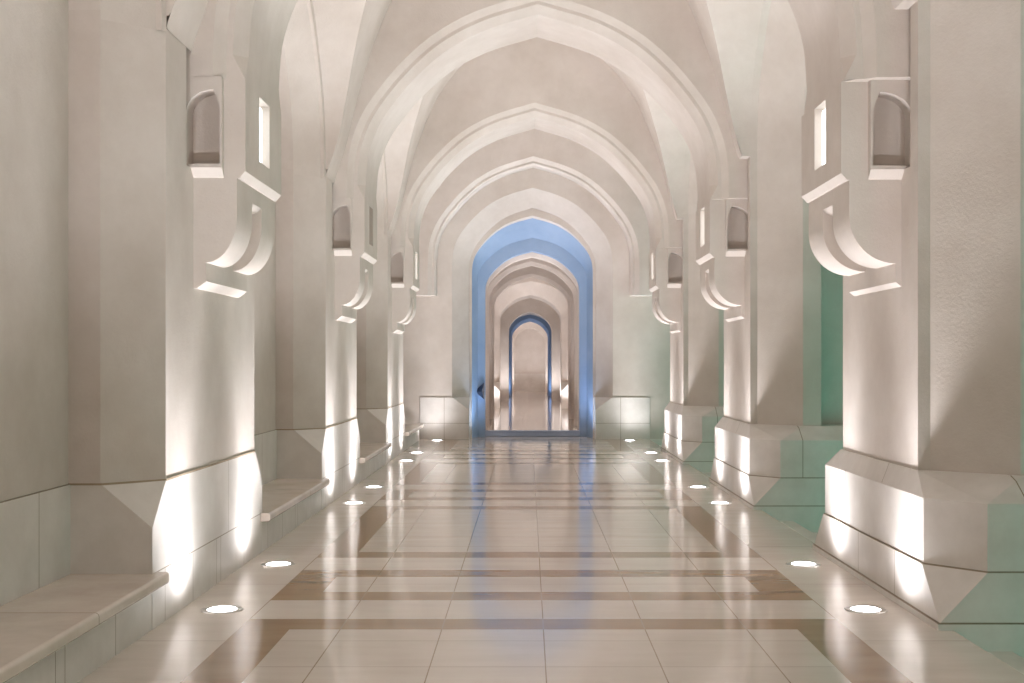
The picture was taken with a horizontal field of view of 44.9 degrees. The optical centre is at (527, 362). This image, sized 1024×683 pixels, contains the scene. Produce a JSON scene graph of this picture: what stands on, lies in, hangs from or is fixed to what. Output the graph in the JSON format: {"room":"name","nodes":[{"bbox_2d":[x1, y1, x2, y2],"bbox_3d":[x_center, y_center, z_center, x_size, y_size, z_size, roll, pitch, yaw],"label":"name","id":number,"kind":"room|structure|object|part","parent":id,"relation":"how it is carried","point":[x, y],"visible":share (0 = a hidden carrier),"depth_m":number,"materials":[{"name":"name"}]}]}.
{"room":"vaulted hallway","nodes":[
{"label":"vaulted hallway","id":0,"kind":"room"},
{"bbox_2d":[0,0,276,605],"bbox_3d":[-2.703,-1.427,11.345,0.012,6.000,29.090,0,0,0],"label":"wall","id":1,"kind":"structure","parent":0,"point":[35,490],"depth_m":6.83,"materials":[{"name":"beige paint"}]},
{"bbox_2d":[68,0,387,234],"bbox_3d":[-2.471,-3.077,11.820,0.515,2.100,27.540,0,0,0],"label":"trim","id":2,"kind":"structure","parent":1,"relation":"attached to","point":[303,135],"depth_m":13.16,"materials":[{"name":"beige paint"}]},
{"bbox_2d":[514,328,544,390],"bbox_3d":[0.091,-0.477,69.600,2.600,4.100,0.100,0,0,0],"label":"wall","id":3,"kind":"structure","parent":0,"point":[529,344],"depth_m":69.61,"materials":[{"name":"beige paint"}]},
{"bbox_2d":[494,278,567,400],"bbox_3d":[0.091,-0.927,56.200,3.200,5.000,26.800,0,0,0],"label":"wall","id":4,"kind":"structure","parent":0,"point":[529,296],"depth_m":51.99,"materials":[{"name":"beige paint"}]},
{"bbox_2d":[509,315,550,395],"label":"archway","id":5,"kind":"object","parent":4,"relation":"in","point":[519,321],"depth_m":59.49,"materials":[{"name":"blue paint"}]},
{"bbox_2d":[486,391,577,429],"bbox_3d":[0.091,1.573,48.000,3.200,0.001,43.200,0,0,0],"label":"floor","id":6,"kind":"structure","parent":0,"point":[524,410],"depth_m":37.87,"materials":[{"name":"beige tile"}]},
{"bbox_2d":[494,382,499,408],"bbox_3d":[-1.194,1.123,42.990,0.450,0.900,0.420,0,0,0],"label":"plinth","id":7,"kind":"object","parent":6,"relation":"on","point":[496,384],"visible":0.36,"depth_m":42.78,"materials":[{"name":"stone"}]},
{"bbox_2d":[485,430,579,436],"bbox_3d":[0.091,1.508,26.640,2.020,0.130,0.320,0,0,0],"label":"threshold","id":8,"kind":"object","parent":6,"relation":"on","point":[488,433],"visible":1,"depth_m":26.50,"materials":[{"name":"grey stone"}]},
{"bbox_2d":[561,382,567,408],"bbox_3d":[1.376,1.123,42.990,0.450,0.900,0.420,0,0,0],"label":"plinth","id":9,"kind":"object","parent":6,"relation":"on","point":[564,385],"visible":0.56,"depth_m":42.78,"materials":[{"name":"stone"}]},
{"bbox_2d":[403,168,669,438],"bbox_3d":[0.091,-2.927,25.830,7.200,9.000,0.480,0,0,0],"label":"wall","id":10,"kind":"structure","parent":0,"point":[631,346],"depth_m":25.59,"materials":[{"name":"beige paint"}]},
{"bbox_2d":[472,218,592,437],"bbox_3d":[0.091,-0.737,26.430,2.540,4.620,0.720,0,0,0],"label":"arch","id":11,"kind":"structure","parent":10,"relation":"in","point":[548,239],"depth_m":26.43,"materials":[{"name":"blue paint"}]},
{"bbox_2d":[477,383,484,398],"bbox_3d":[-1.039,0.598,26.400,0.220,0.350,0.200,0,0,0],"label":"wall bracket","id":12,"kind":"object","parent":11,"relation":"attached to","point":[481,390],"visible":1,"depth_m":26.39,"materials":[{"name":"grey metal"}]},
{"bbox_2d":[416,129,651,295],"bbox_3d":[0.111,-3.483,25.375,6.970,4.212,0.470,0,0,0],"label":"stone arch","id":13,"kind":"object","parent":10,"relation":"attached to","point":[534,148],"visible":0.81,"depth_m":25.14,"materials":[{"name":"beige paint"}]},
{"bbox_2d":[650,439,662,444],"bbox_3d":[0.691,2.049,25.725,8.000,0.948,0.330,0,0,0],"label":"baseboard","id":14,"kind":"structure","parent":10,"relation":"attached to","point":[657,441],"depth_m":25.56,"materials":[{"name":"stone"}]},
{"bbox_2d":[166,0,917,236],"bbox_3d":[0.143,-3.747,11.688,4.715,3.400,28.535,0,0,0],"label":"ceiling","id":15,"kind":"structure","parent":0,"point":[347,30],"depth_m":13.72,"materials":[{"name":"beige paint"}]},
{"bbox_2d":[77,437,1023,682],"bbox_3d":[-0.104,1.633,11.600,5.210,0.120,29.600,0,0,0],"label":"floor","id":16,"kind":"structure","parent":0,"point":[476,559],"depth_m":8.46,"materials":[{"name":"beige tile"}]},
{"bbox_2d":[0,572,168,682],"bbox_3d":[-2.421,1.408,5.820,0.575,0.330,3.120,0,0,0],"label":"stone bench","id":17,"kind":"object","parent":16,"relation":"on","point":[63,630],"visible":1,"depth_m":6.28,"materials":[{"name":"beige stone"}]},
{"bbox_2d":[68,10,280,629],"bbox_3d":[-2.292,-2.027,8.820,0.835,7.200,3.031,0,0,0],"label":"stone pillar","id":18,"kind":"structure","parent":16,"relation":"on","point":[174,178],"depth_m":7.56,"materials":[{"name":"beige stone"}]},
{"bbox_3d":[-2.147,-1.557,8.240,0.264,0.660,0.160,0,0,0],"label":"niche frame","id":19,"kind":"part","parent":18,"relation":"part of","materials":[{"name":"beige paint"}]},
{"bbox_2d":[259,107,261,162],"bbox_3d":[-1.939,-1.632,8.820,0.030,0.410,0.300,0,0,0],"label":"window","id":20,"kind":"structure","parent":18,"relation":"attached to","point":[260,108],"depth_m":8.92,"materials":[{"name":"white glass"}]},
{"bbox_2d":[201,605,242,613],"bbox_3d":[-1.949,1.566,7.900,0.266,0.014,0.266,0,0,0],"label":"floor light","id":21,"kind":"object","parent":16,"relation":"on","point":[218,609],"visible":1,"depth_m":7.86,"materials":[{"name":"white glass"}]},
{"bbox_2d":[261,561,294,566],"bbox_3d":[-1.949,1.566,9.680,0.266,0.014,0.266,0,0,0],"label":"floor light","id":22,"kind":"object","parent":16,"relation":"on","point":[272,563],"visible":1,"depth_m":9.65,"materials":[{"name":"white glass"}]},
{"bbox_2d":[261,478,329,550],"bbox_3d":[-2.421,1.408,11.820,0.575,0.330,3.120,0,0,0],"label":"stone bench","id":23,"kind":"object","parent":16,"relation":"on","point":[286,503],"visible":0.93,"depth_m":11.73,"materials":[{"name":"beige stone"}]},
{"bbox_3d":[-2.415,1.277,11.820,0.562,0.068,3.120,0,0,0],"label":"seat","id":24,"kind":"part","parent":23,"relation":"part of","materials":[{"name":"stone"}]},
{"bbox_2d":[276,169,376,509],"bbox_3d":[-2.292,-2.027,14.820,0.835,7.200,3.031,0,0,0],"label":"stone pillar","id":25,"kind":"structure","parent":16,"relation":"on","point":[326,246],"depth_m":13.53,"materials":[{"name":"beige stone"}]},
{"bbox_3d":[-2.147,-1.557,14.240,0.264,0.660,0.160,0,0,0],"label":"niche frame","id":26,"kind":"part","parent":25,"relation":"part of","materials":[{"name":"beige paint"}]},
{"bbox_2d":[342,501,365,504],"bbox_3d":[-1.949,1.566,13.900,0.266,0.014,0.266,0,0,0],"label":"floor light","id":27,"kind":"object","parent":16,"relation":"on","point":[352,502],"visible":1,"depth_m":13.86,"materials":[{"name":"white glass"}]},
{"bbox_2d":[363,486,383,487],"bbox_3d":[-1.949,1.566,15.680,0.266,0.014,0.266,0,0,0],"label":"floor light","id":28,"kind":"object","parent":16,"relation":"on","point":[365,486],"visible":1,"depth_m":15.64,"materials":[{"name":"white glass"}]},
{"bbox_2d":[359,443,390,481],"bbox_3d":[-2.421,1.408,17.820,0.575,0.330,3.120,0,0,0],"label":"stone bench","id":29,"kind":"object","parent":16,"relation":"on","point":[372,458],"visible":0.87,"depth_m":17.80,"materials":[{"name":"beige stone"}]},
{"bbox_3d":[-2.415,1.277,17.820,0.562,0.068,3.120,0,0,0],"label":"seat","id":30,"kind":"part","parent":29,"relation":"part of","materials":[{"name":"stone"}]},
{"bbox_2d":[357,227,419,462],"bbox_3d":[-2.292,-2.027,20.820,0.835,7.200,3.031,0,0,0],"label":"stone pillar","id":31,"kind":"structure","parent":16,"relation":"on","point":[391,305],"depth_m":19.56,"materials":[{"name":"beige stone"}]},
{"bbox_3d":[-2.147,-1.557,20.240,0.264,0.660,0.160,0,0,0],"label":"niche frame","id":32,"kind":"part","parent":31,"relation":"part of","materials":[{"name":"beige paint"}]},
{"bbox_2d":[405,424,423,449],"bbox_3d":[-2.421,1.408,23.820,0.575,0.330,3.120,0,0,0],"label":"stone bench","id":33,"kind":"object","parent":16,"relation":"on","point":[411,430],"visible":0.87,"depth_m":23.73,"materials":[{"name":"beige stone"}]},
{"bbox_3d":[-2.415,1.277,23.820,0.562,0.068,3.120,0,0,0],"label":"seat","id":34,"kind":"part","parent":33,"relation":"part of","materials":[{"name":"stone"}]},
{"bbox_2d":[420,397,469,438],"bbox_3d":[-1.719,1.143,25.800,1.020,0.860,0.460,0,0,0],"label":"plinth","id":35,"kind":"object","parent":16,"relation":"on","point":[442,418],"visible":0.92,"depth_m":25.57,"materials":[{"name":"stone"}]},
{"bbox_2d":[594,397,649,438],"bbox_3d":[1.951,1.143,25.800,1.120,0.860,0.460,0,0,0],"label":"plinth","id":36,"kind":"object","parent":16,"relation":"on","point":[614,418],"visible":0.96,"depth_m":25.57,"materials":[{"name":"stone"}]},
{"bbox_2d":[649,214,723,471],"bbox_3d":[3.318,-1.577,20.900,2.445,8.100,3.224,0,0,0],"label":"pillar","id":37,"kind":"structure","parent":16,"relation":"on","point":[694,409],"depth_m":19.91,"materials":[{"name":"stone"}]},
{"bbox_2d":[391,37,681,253],"bbox_3d":[0.111,-3.694,20.820,6.810,3.623,1.320,0,0,0],"label":"stone arch","id":38,"kind":"object","parent":37,"relation":"on","point":[568,92],"visible":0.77,"depth_m":20.16,"materials":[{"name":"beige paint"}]},
{"bbox_3d":[2.429,-1.557,20.320,0.304,0.660,0.160,0,0,0],"label":"niche frame","id":39,"kind":"part","parent":37,"relation":"part of","materials":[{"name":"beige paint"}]},
{"bbox_2d":[688,486,708,487],"bbox_3d":[2.151,1.566,15.680,0.266,0.014,0.266,0,0,0],"label":"floor light","id":40,"kind":"object","parent":16,"relation":"on","point":[688,486],"visible":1,"depth_m":15.64,"materials":[{"name":"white glass"}]},
{"bbox_2d":[708,501,731,504],"bbox_3d":[2.151,1.566,13.900,0.266,0.014,0.266,0,0,0],"label":"floor light","id":41,"kind":"object","parent":16,"relation":"on","point":[714,502],"visible":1,"depth_m":13.86,"materials":[{"name":"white glass"}]},
{"bbox_2d":[696,146,842,531],"bbox_3d":[3.318,-1.577,14.900,2.445,8.100,3.224,0,0,0],"label":"pillar","id":42,"kind":"structure","parent":16,"relation":"on","point":[777,433],"depth_m":13.83,"materials":[{"name":"stone"}]},
{"bbox_2d":[332,0,747,210],"bbox_3d":[0.111,-3.694,14.820,6.810,3.623,1.320,0,0,0],"label":"stone arch","id":43,"kind":"object","parent":42,"relation":"on","point":[660,45],"visible":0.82,"depth_m":14.22,"materials":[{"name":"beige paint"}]},
{"bbox_3d":[2.429,-1.557,14.320,0.304,0.660,0.160,0,0,0],"label":"niche frame","id":44,"kind":"part","parent":42,"relation":"part of","materials":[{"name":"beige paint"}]},
{"bbox_2d":[786,561,820,566],"bbox_3d":[2.151,1.566,9.680,0.266,0.014,0.266,0,0,0],"label":"floor light","id":45,"kind":"object","parent":16,"relation":"on","point":[792,563],"visible":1,"depth_m":9.65,"materials":[{"name":"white glass"}]},
{"bbox_2d":[844,605,886,613],"bbox_3d":[2.151,1.566,7.900,0.266,0.014,0.266,0,0,0],"label":"floor light","id":46,"kind":"object","parent":16,"relation":"on","point":[862,609],"visible":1,"depth_m":7.87,"materials":[{"name":"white glass"}]},
{"bbox_2d":[802,0,1023,657],"bbox_3d":[3.318,-1.577,8.900,2.445,8.100,3.224,0,0,0],"label":"pillar","id":47,"kind":"structure","parent":16,"relation":"on","point":[913,189],"depth_m":7.91,"materials":[{"name":"stone"}]},
{"bbox_2d":[186,0,909,113],"bbox_3d":[0.111,-3.694,8.820,6.810,3.623,1.320,0,0,0],"label":"stone arch","id":48,"kind":"object","parent":47,"relation":"on","point":[843,40],"visible":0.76,"depth_m":8.26,"materials":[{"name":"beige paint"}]},
{"bbox_2d":[822,109,825,164],"bbox_3d":[2.161,-1.632,8.900,0.030,0.410,0.300,0,0,0],"label":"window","id":49,"kind":"structure","parent":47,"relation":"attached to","point":[823,110],"depth_m":9.00,"materials":[{"name":"white glass"}]},
{"bbox_3d":[2.429,-1.557,8.320,0.304,0.660,0.160,0,0,0],"label":"niche frame","id":50,"kind":"part","parent":47,"relation":"part of","materials":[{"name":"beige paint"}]},
{"bbox_2d":[683,0,806,213],"bbox_3d":[3.546,-3.977,11.900,2.090,3.300,30.000,0,0,0],"label":"wall","id":51,"kind":"structure","parent":0,"point":[779,88],"depth_m":13.63,"materials":[{"name":"beige paint"}]},
{"label":"outside","id":52,"kind":"structure","parent":0,"visible":0},
{"label":"floor","id":53,"kind":"structure","parent":52,"visible":0},
{"bbox_2d":[659,445,1023,674],"bbox_3d":[3.336,2.084,11.295,1.670,0.777,28.990,0,0,0],"label":"steps","id":54,"kind":"structure","parent":53,"relation":"on","point":[1012,659],"depth_m":7.24,"materials":[{"name":"beige stone"}]},
{"bbox_3d":[0.091,-0.877,34.795,3.000,4.900,16.010,0,0,0],"label":"wall","id":55,"kind":"structure","parent":0,"visible":0},
{"bbox_2d":[489,266,573,418],"bbox_3d":[0.091,-0.902,35.000,3.040,4.950,0.400,0,0,0],"label":"arch","id":56,"kind":"object","parent":55,"relation":"attached to","point":[531,271],"visible":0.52,"depth_m":34.80,"materials":[{"name":"beige paint"}]},
{"bbox_2d":[486,258,577,425],"bbox_3d":[0.091,-0.902,31.200,3.040,4.950,0.400,0,0,0],"label":"arch","id":57,"kind":"object","parent":55,"relation":"attached to","point":[528,262],"visible":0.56,"depth_m":31.03,"materials":[{"name":"beige paint"}]},
{"bbox_2d":[485,252,578,429],"bbox_3d":[0.091,-0.902,28.600,3.040,4.950,0.400,0,0,0],"label":"arch","id":58,"kind":"object","parent":55,"relation":"attached to","point":[562,267],"visible":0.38,"depth_m":28.47,"materials":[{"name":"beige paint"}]}
]}

